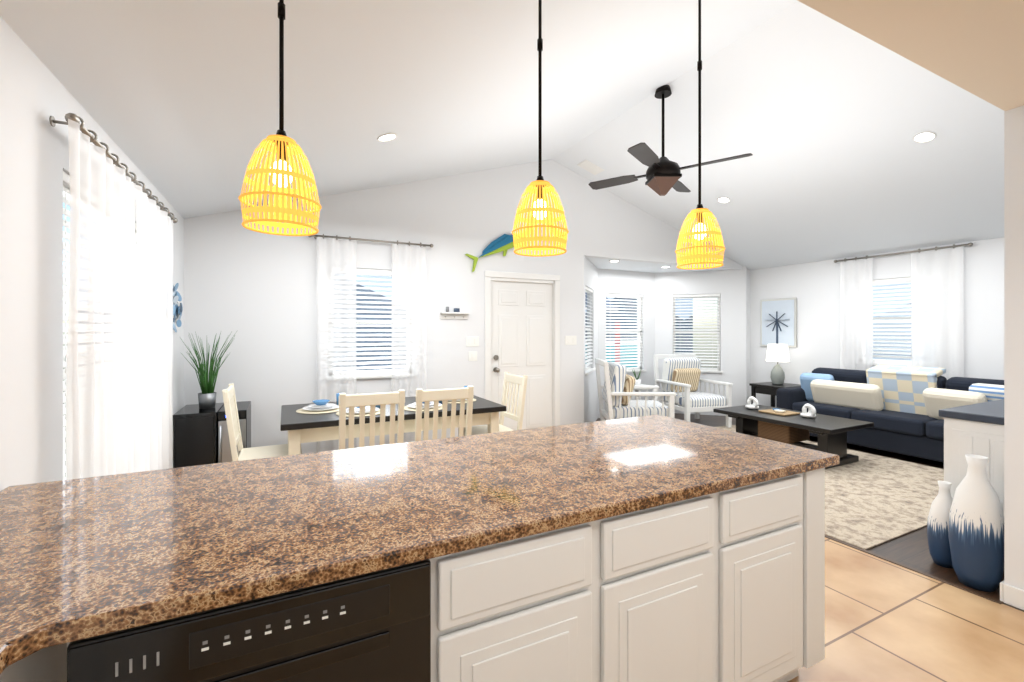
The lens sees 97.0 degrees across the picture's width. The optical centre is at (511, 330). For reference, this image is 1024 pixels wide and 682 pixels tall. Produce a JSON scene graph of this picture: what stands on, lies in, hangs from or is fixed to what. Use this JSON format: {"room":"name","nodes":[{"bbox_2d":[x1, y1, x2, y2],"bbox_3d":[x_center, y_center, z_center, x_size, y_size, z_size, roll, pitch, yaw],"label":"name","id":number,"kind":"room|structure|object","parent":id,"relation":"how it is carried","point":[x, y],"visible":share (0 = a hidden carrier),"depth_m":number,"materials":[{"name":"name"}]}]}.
{"room":"open-plan kitchen","nodes":[
{"label":"open-plan kitchen","id":0,"kind":"room"},
{"bbox_2d":[0,16,183,490],"bbox_3d":[-1.600,0.207,1.268,0.155,2.440,6.540,0,0,-27],"label":"wall","id":1,"kind":"structure","parent":0,"point":[35,94],"depth_m":1.66,"materials":[{"name":"white paint"}]},
{"bbox_2d":[49,113,177,479],"bbox_3d":[-2.131,0.279,2.552,0.114,2.257,1.872,0,0,-27],"label":"curtain","id":2,"kind":"object","parent":1,"relation":"hanging from","point":[119,413],"visible":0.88,"depth_m":2.14,"materials":[{"name":"white fabric"}]},
{"bbox_2d":[173,283,182,332],"bbox_3d":[-2.705,-0.187,3.629,0.068,0.406,0.475,0,0,-27],"label":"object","id":3,"kind":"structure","parent":1,"relation":"attached to","point":[177,310],"depth_m":3.66,"materials":[{"name":"blue"}]},
{"bbox_2d":[184,159,749,453],"bbox_3d":[0.276,-0.408,6.317,8.030,3.670,1.136,0,0,-27],"label":"wall","id":4,"kind":"structure","parent":0,"point":[255,292],"depth_m":5.24,"materials":[{"name":"white paint"}]},
{"bbox_2d":[308,234,432,451],"bbox_3d":[-1.463,0.216,4.797,1.284,2.382,0.111,0,0,-27],"label":"curtain","id":5,"kind":"object","parent":4,"relation":"hanging from","point":[336,315],"visible":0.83,"depth_m":4.69,"materials":[{"name":"white fabric"}]},
{"bbox_2d":[440,307,469,318],"bbox_3d":[-0.658,-0.203,5.223,0.340,0.140,0.070,0,0,-27],"label":"shelf","id":6,"kind":"object","parent":4,"relation":"attached to","point":[455,314],"visible":0.98,"depth_m":5.22,"materials":[{"name":"white wood"}]},
{"bbox_2d":[466,336,478,346],"bbox_3d":[-0.466,0.127,5.353,0.160,0.120,0.010,0,0,-27],"label":"switch plate","id":7,"kind":"object","parent":4,"relation":"attached to","point":[474,340],"depth_m":5.35,"materials":[{"name":"white plastic"}]},
{"bbox_2d":[469,351,476,360],"bbox_3d":[-0.462,0.302,5.355,0.110,0.110,0.010,0,0,-27],"label":"switch plate","id":8,"kind":"object","parent":4,"relation":"attached to","point":[472,355],"depth_m":5.35,"materials":[{"name":"white plastic"}]},
{"bbox_2d":[465,234,513,271],"bbox_3d":[-0.225,-0.936,5.446,0.729,0.498,0.040,0,0,-27],"label":"wall art","id":9,"kind":"object","parent":4,"relation":"attached to","point":[504,243],"visible":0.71,"depth_m":5.46,"materials":[{"name":"blue"}]},
{"bbox_2d":[485,271,559,429],"bbox_3d":[0.130,0.354,5.692,1.060,2.145,0.177,0,0,-27],"label":"entry door","id":10,"kind":"structure","parent":4,"relation":"in","point":[522,324],"depth_m":5.71,"materials":[{"name":"white wood"}]},
{"bbox_2d":[565,336,576,344],"bbox_3d":[0.777,0.127,5.975,0.180,0.120,0.010,0,0,-27],"label":"switch plate","id":11,"kind":"object","parent":4,"relation":"attached to","point":[569,340],"depth_m":5.97,"materials":[{"name":"white plastic"}]},
{"bbox_2d":[0,0,1003,272],"bbox_3d":[1.167,-1.654,4.538,8.030,1.357,5.130,0,0,-27],"label":"ceiling","id":12,"kind":"structure","parent":0,"point":[822,118],"depth_m":3.39,"materials":[{"name":"white paint"}]},
{"bbox_2d":[238,0,321,235],"bbox_3d":[-0.703,-0.786,1.381,0.226,0.953,0.226,0,0,-27],"label":"pendant light","id":13,"kind":"object","parent":12,"relation":"hanging from","point":[283,174],"visible":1,"depth_m":1.34,"materials":[{"name":"yellow wicker"}]},
{"bbox_2d":[377,133,396,141],"bbox_3d":[-0.952,-1.475,3.454,0.144,0.056,0.151,0,0,-33],"label":"recessed light","id":14,"kind":"object","parent":12,"relation":"in","point":[386,137],"depth_m":3.45,"materials":[{"name":"white"}]},
{"bbox_2d":[512,0,568,256],"bbox_3d":[0.111,-0.926,1.789,0.226,1.233,0.226,0,0,-27],"label":"pendant light","id":15,"kind":"object","parent":12,"relation":"hanging from","point":[540,210],"visible":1,"depth_m":1.75,"materials":[{"name":"yellow wicker"}]},
{"bbox_2d":[577,159,603,174],"bbox_3d":[1.004,-2.082,5.779,0.287,0.094,0.200,0,0,-27],"label":"ceiling vent","id":16,"kind":"object","parent":12,"relation":"in","point":[590,167],"visible":1,"depth_m":5.77,"materials":[{"name":"white metal"}]},
{"bbox_2d":[588,85,752,195],"bbox_3d":[1.375,-1.718,4.122,1.089,0.980,1.089,0,0,-10],"label":"ceiling fan","id":17,"kind":"object","parent":12,"relation":"hanging from","point":[663,175],"visible":1,"depth_m":4.05,"materials":[{"name":"brown metal"}]},
{"bbox_2d":[675,0,724,268],"bbox_3d":[0.906,-1.063,2.187,0.226,1.507,0.226,0,0,-27],"label":"pendant light","id":18,"kind":"object","parent":12,"relation":"hanging from","point":[698,255],"visible":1,"depth_m":2.17,"materials":[{"name":"yellow wicker"}]},
{"bbox_2d":[717,197,729,202],"bbox_3d":[2.656,-1.640,5.685,0.144,0.056,0.151,0,0,-33],"label":"recessed light","id":19,"kind":"object","parent":12,"relation":"in","point":[721,199],"depth_m":5.68,"materials":[{"name":"white"}]},
{"bbox_2d":[913,131,936,142],"bbox_3d":[3.521,-1.652,3.867,0.144,0.056,0.151,0,0,-33],"label":"recessed light","id":20,"kind":"object","parent":12,"relation":"in","point":[925,136],"depth_m":3.86,"materials":[{"name":"white"}]},
{"bbox_2d":[596,413,1023,681],"bbox_3d":[1.657,1.451,3.559,8.030,0.072,7.720,0,0,-27],"label":"floor","id":21,"kind":"structure","parent":0,"point":[901,605],"depth_m":2.42,"materials":[{"name":"tile"}]},
{"bbox_2d":[173,401,250,467],"bbox_3d":[-2.574,1.047,3.924,0.510,0.760,0.598,0,0,-27],"label":"base cabinet","id":22,"kind":"object","parent":21,"relation":"on","point":[200,436],"visible":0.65,"depth_m":3.67,"materials":[{"name":"black wood"}]},
{"bbox_2d":[181,332,234,408],"bbox_3d":[-2.608,0.331,3.894,0.406,0.668,0.443,0,0,-27],"label":"grass plant","id":23,"kind":"object","parent":22,"relation":"on","point":[207,397],"visible":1,"depth_m":3.88,"materials":[{"name":"green plant"}]},
{"bbox_2d":[222,383,301,460],"bbox_3d":[-1.951,0.926,3.575,0.527,1.002,0.450,0,0,-27],"label":"dining chair","id":24,"kind":"object","parent":21,"relation":"on","point":[232,418],"visible":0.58,"depth_m":3.51,"materials":[{"name":"beige paint"}]},
{"bbox_2d":[339,389,404,449],"bbox_3d":[-1.083,0.926,3.391,0.450,1.002,0.527,0,0,-27],"label":"dining chair","id":25,"kind":"object","parent":21,"relation":"on","point":[371,400],"visible":0.35,"depth_m":3.18,"materials":[{"name":"beige paint"}]},
{"bbox_2d":[280,395,505,454],"bbox_3d":[-1.056,1.047,4.029,1.780,0.760,0.950,0,0,-27],"label":"dining table","id":26,"kind":"object","parent":21,"relation":"on","point":[303,428],"visible":0.52,"depth_m":3.58,"materials":[{"name":"black wood"}]},
{"bbox_2d":[296,393,338,415],"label":"place setting","id":27,"kind":"object","parent":26,"relation":"on","point":[322,406],"depth_m":3.76,"materials":[{"name":"beige ceramic"}]},
{"bbox_2d":[354,407,359,416],"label":"plate","id":28,"kind":"object","parent":26,"relation":"on","point":[357,409],"depth_m":3.61,"materials":[{"name":"beige ceramic"}]},
{"bbox_2d":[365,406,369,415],"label":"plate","id":29,"kind":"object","parent":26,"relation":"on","point":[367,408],"depth_m":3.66,"materials":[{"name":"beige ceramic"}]},
{"bbox_2d":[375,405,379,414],"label":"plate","id":30,"kind":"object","parent":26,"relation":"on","point":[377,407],"depth_m":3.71,"materials":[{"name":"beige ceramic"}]},
{"bbox_2d":[404,402,415,410],"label":"plate","id":31,"kind":"object","parent":26,"relation":"on","point":[411,407],"depth_m":3.85,"materials":[{"name":"beige ceramic"}]},
{"bbox_2d":[422,401,442,410],"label":"place setting","id":32,"kind":"object","parent":26,"relation":"on","point":[431,405],"depth_m":3.90,"materials":[{"name":"beige ceramic"}]},
{"bbox_2d":[448,399,459,403],"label":"plate","id":33,"kind":"object","parent":26,"relation":"on","point":[449,401],"depth_m":4.18,"materials":[{"name":"beige ceramic"}]},
{"bbox_2d":[0,415,839,681],"bbox_3d":[0.366,0.967,0.620,2.830,0.920,3.340,0,0,-27],"label":"kitchen island","id":34,"kind":"object","parent":21,"relation":"on","point":[655,548],"visible":1,"depth_m":1.27,"materials":[{"name":"stone"}]},
{"bbox_2d":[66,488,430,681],"bbox_3d":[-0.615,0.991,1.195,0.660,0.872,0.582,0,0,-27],"label":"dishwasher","id":35,"kind":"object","parent":34,"relation":"in","point":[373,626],"depth_m":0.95,"materials":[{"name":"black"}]},
{"bbox_2d":[415,385,473,440],"bbox_3d":[-0.609,0.926,3.628,0.450,1.002,0.527,0,0,-27],"label":"dining chair","id":36,"kind":"object","parent":21,"relation":"on","point":[436,396],"visible":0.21,"depth_m":3.42,"materials":[{"name":"beige paint"}]},
{"bbox_2d":[463,372,527,435],"bbox_3d":[-0.183,0.926,4.393,0.527,1.002,0.450,0,0,-27],"label":"dining chair","id":37,"kind":"object","parent":21,"relation":"on","point":[514,380],"visible":0.54,"depth_m":4.44,"materials":[{"name":"beige paint"}]},
{"bbox_2d":[595,358,675,420],"bbox_3d":[1.593,0.905,5.976,0.884,1.047,0.770,0,0,1],"label":"armchair","id":38,"kind":"object","parent":21,"relation":"on","point":[618,387],"visible":0.83,"depth_m":5.67,"materials":[{"name":"white wood"}]},
{"bbox_2d":[633,384,649,399],"bbox_3d":[1.914,1.137,6.942,0.480,0.580,0.480,0,0,-27],"label":"round side table","id":39,"kind":"object","parent":21,"relation":"on","point":[636,390],"visible":0.1,"depth_m":6.92,"materials":[{"name":"white wood"}]},
{"bbox_2d":[632,368,640,384],"bbox_3d":[1.914,0.705,6.942,0.141,0.281,0.142,0,0,-27],"label":"potted plant","id":40,"kind":"object","parent":39,"relation":"on","point":[637,381],"visible":0.88,"depth_m":6.91,"materials":[{"name":"white ceramic"}]},
{"bbox_2d":[653,354,732,427],"bbox_3d":[2.741,0.905,6.933,0.770,1.047,0.884,0,0,-15],"label":"armchair","id":41,"kind":"object","parent":21,"relation":"on","point":[681,378],"visible":0.73,"depth_m":6.93,"materials":[{"name":"white wood"}]},
{"bbox_2d":[749,382,800,406],"bbox_3d":[4.005,1.117,6.820,0.550,0.620,0.550,0,0,-27],"label":"end table","id":42,"kind":"object","parent":21,"relation":"on","point":[768,388],"visible":0.38,"depth_m":6.79,"materials":[{"name":"black wood"}]},
{"bbox_2d":[766,344,789,384],"bbox_3d":[3.994,0.505,6.809,0.310,0.600,0.310,0,0,-27],"label":"table lamp","id":43,"kind":"object","parent":42,"relation":"on","point":[777,353],"visible":1,"depth_m":6.73,"materials":[{"name":"grey ceramic"}]},
{"bbox_2d":[713,405,873,468],"bbox_3d":[3.188,1.195,5.248,0.800,0.436,1.370,0,0,-27],"label":"coffee table","id":44,"kind":"object","parent":21,"relation":"on","point":[831,431],"visible":0.62,"depth_m":4.87,"materials":[{"name":"black wood"}]},
{"bbox_2d":[745,396,815,417],"bbox_3d":[3.160,0.899,5.370,0.300,0.152,0.823,0,0,-27],"label":"decor","id":45,"kind":"object","parent":44,"relation":"on","point":[811,413],"visible":1,"depth_m":5.28,"materials":[{"name":"white ceramic"}]},
{"bbox_2d":[758,421,809,443],"bbox_3d":[3.167,1.149,5.288,0.400,0.225,0.380,0,0,-27],"label":"wicker basket","id":46,"kind":"object","parent":44,"relation":"on","point":[779,433],"visible":0.54,"depth_m":5.14,"materials":[{"name":"brown wicker"}]},
{"bbox_2d":[776,364,1003,461],"bbox_3d":[4.556,0.916,5.273,0.850,0.994,2.550,0,0,-27],"label":"sofa","id":47,"kind":"object","parent":21,"relation":"on","point":[899,406],"visible":0.65,"depth_m":5.21,"materials":[{"name":"blue fabric"}]},
{"bbox_2d":[927,481,952,567],"bbox_3d":[2.641,1.176,2.765,0.160,0.500,0.160,0,0,-27],"label":"vase","id":48,"kind":"object","parent":21,"relation":"on","point":[938,531],"visible":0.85,"depth_m":2.74,"materials":[{"name":"ceramic"}]},
{"bbox_2d":[939,415,1003,515],"bbox_3d":[2.972,0.984,2.792,0.435,0.885,0.352,0,0,-27],"label":"base cabinet","id":49,"kind":"object","parent":21,"relation":"on","point":[976,429],"depth_m":2.72,"materials":[{"name":"white wood"}]},
{"bbox_2d":[939,399,1003,422],"bbox_3d":[3.343,0.519,2.983,1.290,0.045,0.360,0,0,-27],"label":"countertop","id":50,"kind":"structure","parent":49,"relation":"on","point":[993,410],"depth_m":2.81,"materials":[{"name":"grey stone"}]},
{"bbox_2d":[948,454,1003,591],"bbox_3d":[2.608,1.066,2.542,0.230,0.720,0.230,0,0,-27],"label":"vase","id":51,"kind":"object","parent":21,"relation":"on","point":[976,530],"visible":0.98,"depth_m":2.48,"materials":[{"name":"ceramic"}]},
{"bbox_2d":[750,237,1003,406],"bbox_3d":[4.934,0.207,5.809,0.155,2.440,4.270,0,0,-27],"label":"wall","id":52,"kind":"structure","parent":0,"point":[813,288],"depth_m":5.97,"materials":[{"name":"white paint"}]},
{"bbox_2d":[760,298,796,347],"bbox_3d":[4.185,-0.123,7.139,0.059,0.760,0.580,0,0,-27],"label":"framed picture","id":53,"kind":"object","parent":52,"relation":"attached to","point":[778,321],"visible":0.98,"depth_m":7.12,"materials":[{"name":"white paper"}]},
{"bbox_2d":[834,242,972,379],"bbox_3d":[4.877,0.203,5.742,0.106,2.407,1.444,0,0,-27],"label":"curtain","id":54,"kind":"object","parent":52,"relation":"hanging from","point":[937,338],"visible":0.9,"depth_m":5.47,"materials":[{"name":"white fabric"}]},
{"bbox_2d":[797,0,1023,110],"bbox_3d":[1.246,-1.203,0.371,4.440,0.100,2.388,0,0,-27],"label":"ceiling","id":55,"kind":"structure","parent":0,"point":[975,47],"depth_m":1.77,"materials":[{"name":"beige paint"}]},
{"bbox_2d":[1004,105,1023,589],"bbox_3d":[2.733,-0.393,2.386,7.156,3.640,0.120,0,0,-27],"label":"wall","id":56,"kind":"structure","parent":0,"point":[1014,347],"depth_m":2.09,"materials":[{"name":"white paint"}]},
{"bbox_2d":[1000,581,1005,602],"bbox_3d":[4.176,1.377,3.181,3.584,0.100,0.018,0,0,-27],"label":"baseboard","id":57,"kind":"structure","parent":56,"relation":"attached to","point":[1002,586],"depth_m":2.38,"materials":[{"name":"white wood"}]},
{"bbox_2d":[1006,584,1023,609],"bbox_3d":[3.094,1.377,1.354,0.014,0.100,2.250,0,0,-27],"label":"baseboard","id":58,"kind":"structure","parent":56,"relation":"attached to","point":[1011,595],"depth_m":2.34,"materials":[{"name":"white wood"}]},
{"label":"outside","id":59,"kind":"structure","parent":0,"visible":0},
{"bbox_2d":[356,275,692,370],"bbox_3d":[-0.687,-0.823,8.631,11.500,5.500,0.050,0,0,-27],"label":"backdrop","id":60,"kind":"structure","parent":59,"point":[373,309],"depth_m":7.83,"materials":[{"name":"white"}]},
{"bbox_2d":[585,293,637,366],"bbox_3d":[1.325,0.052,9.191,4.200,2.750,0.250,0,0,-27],"label":"houses","id":61,"kind":"structure","parent":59,"point":[618,343],"depth_m":9.66},
{"bbox_2d":[873,283,911,360],"bbox_3d":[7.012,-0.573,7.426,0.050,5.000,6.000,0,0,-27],"label":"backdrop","id":62,"kind":"structure","parent":59,"point":[885,358],"depth_m":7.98,"materials":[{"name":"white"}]}
]}

